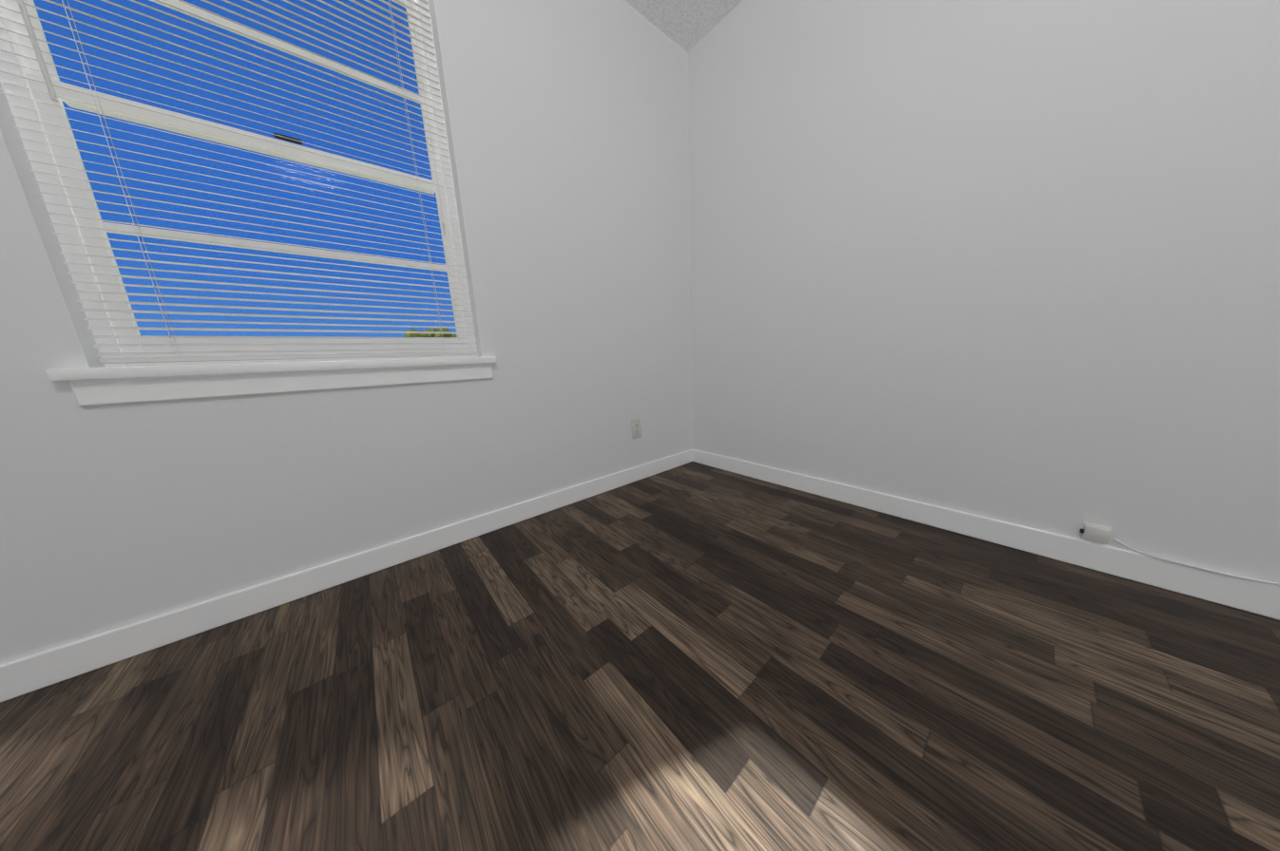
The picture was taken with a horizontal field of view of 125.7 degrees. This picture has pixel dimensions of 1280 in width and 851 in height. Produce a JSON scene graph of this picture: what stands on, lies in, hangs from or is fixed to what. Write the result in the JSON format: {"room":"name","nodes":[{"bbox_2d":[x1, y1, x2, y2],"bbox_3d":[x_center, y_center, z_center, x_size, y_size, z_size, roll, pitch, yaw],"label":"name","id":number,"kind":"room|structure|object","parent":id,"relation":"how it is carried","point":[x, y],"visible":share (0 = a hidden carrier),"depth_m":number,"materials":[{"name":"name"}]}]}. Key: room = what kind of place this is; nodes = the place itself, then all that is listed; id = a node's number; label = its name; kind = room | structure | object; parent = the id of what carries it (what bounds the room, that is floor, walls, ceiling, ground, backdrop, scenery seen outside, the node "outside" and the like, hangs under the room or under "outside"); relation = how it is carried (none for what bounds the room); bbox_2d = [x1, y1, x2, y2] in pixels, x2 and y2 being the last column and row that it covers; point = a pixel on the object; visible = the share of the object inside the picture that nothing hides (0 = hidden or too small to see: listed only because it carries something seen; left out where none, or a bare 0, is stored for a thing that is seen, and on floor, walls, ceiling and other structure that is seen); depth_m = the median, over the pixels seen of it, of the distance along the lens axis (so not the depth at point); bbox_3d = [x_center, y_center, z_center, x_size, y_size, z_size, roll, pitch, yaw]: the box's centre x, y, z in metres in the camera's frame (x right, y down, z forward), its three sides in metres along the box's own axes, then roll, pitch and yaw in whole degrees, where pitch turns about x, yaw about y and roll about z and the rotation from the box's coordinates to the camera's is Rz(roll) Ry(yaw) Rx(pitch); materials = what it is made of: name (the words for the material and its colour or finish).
{"room":"empty bedroom","nodes":[
{"label":"empty bedroom","id":0,"kind":"room"},
{"bbox_2d":[0,0,692,665],"bbox_3d":[-1.217,-0.627,0.929,4.190,2.440,0.120,-12,15,-39],"label":"wall","id":1,"kind":"structure","parent":0,"point":[566,122],"depth_m":1.27,"materials":[{"name":"paint"}]},
{"bbox_2d":[0,0,496,406],"bbox_3d":[-1.062,-0.809,1.005,1.000,1.387,0.160,-12,15,-39],"label":"window","id":2,"kind":"structure","parent":1,"relation":"in","point":[101,388],"depth_m":0.92,"materials":[{"name":"white plastic"}]},
{"bbox_2d":[0,0,477,363],"bbox_3d":[-1.054,-0.856,0.983,0.898,1.282,0.044,-12,15,-39],"label":"window blind","id":3,"kind":"object","parent":2,"relation":"attached to","point":[31,36],"visible":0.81,"depth_m":0.96,"materials":[{"name":"white plastic"}]},
{"bbox_2d":[0,449,693,703],"bbox_3d":[-1.123,0.530,1.113,3.950,0.092,0.013,-12,15,-39],"label":"baseboard","id":4,"kind":"structure","parent":1,"relation":"attached to","point":[30,674],"depth_m":1.04,"materials":[{"name":"white paint"}]},
{"bbox_2d":[630,419,641,439],"bbox_3d":[-0.021,0.020,1.978,0.070,0.115,0.008,-12,15,-39],"label":"electrical outlet","id":5,"kind":"object","parent":1,"relation":"attached to","point":[636,429],"visible":1,"depth_m":1.97,"materials":[{"name":"white plastic"}]},
{"bbox_2d":[0,461,1279,850],"bbox_3d":[0.587,0.964,-0.852,4.190,0.120,5.530,-12,15,-39],"label":"floor","id":6,"kind":"structure","parent":0,"point":[692,656],"depth_m":0.71,"materials":[{"name":"wood"}]},
{"bbox_2d":[624,0,742,52],"bbox_3d":[0.476,-1.542,-1.363,4.190,0.120,5.530,-12,15,-39],"label":"ceiling","id":7,"kind":"structure","parent":0,"point":[687,26],"depth_m":1.67,"materials":[{"name":"white paint"}]},
{"bbox_2d":[687,0,1279,583],"bbox_3d":[1.688,-0.694,0.628,0.120,2.440,4.070,-12,15,-39],"label":"wall","id":8,"kind":"structure","parent":0,"point":[1013,260],"depth_m":1.11,"materials":[{"name":"paint"}]},
{"bbox_2d":[692,449,1279,620],"bbox_3d":[1.692,0.467,0.816,0.013,0.092,4.057,-12,15,-39],"label":"baseboard","id":9,"kind":"structure","parent":8,"relation":"attached to","point":[1260,599],"depth_m":1.14,"materials":[{"name":"white paint"}]},
{"bbox_2d":[1079,522,1111,544],"bbox_3d":[1.462,0.347,1.055,0.024,0.055,0.059,-12,15,-39],"label":"cable box","id":10,"kind":"object","parent":8,"relation":"attached to","point":[1097,533],"visible":0.98,"depth_m":1.05,"materials":[{"name":"white plastic"}]},
{"bbox_2d":[1113,538,1279,586],"bbox_3d":[1.608,0.348,0.880,0.022,0.126,0.382,-12,15,-39],"label":"cord","id":11,"kind":"object","parent":8,"relation":"attached to","point":[1200,568],"visible":1,"depth_m":0.92,"materials":[{"name":"white plastic"}]},
{"label":"outside","id":12,"kind":"structure","parent":0,"visible":0},
{"bbox_3d":[4.005,-4.777,44.495,380.000,0.300,380.000,-12,15,-39],"label":"ground","id":13,"kind":"structure","parent":12,"visible":0},
{"bbox_2d":[403,325,457,365],"bbox_3d":[-30.960,-9.945,50.582,8.470,10.410,8.039,-12,15,-39],"label":"tree","id":14,"kind":"object","parent":13,"relation":"on","point":[429,334],"depth_m":49.38,"materials":[{"name":"green plant"}]}
]}

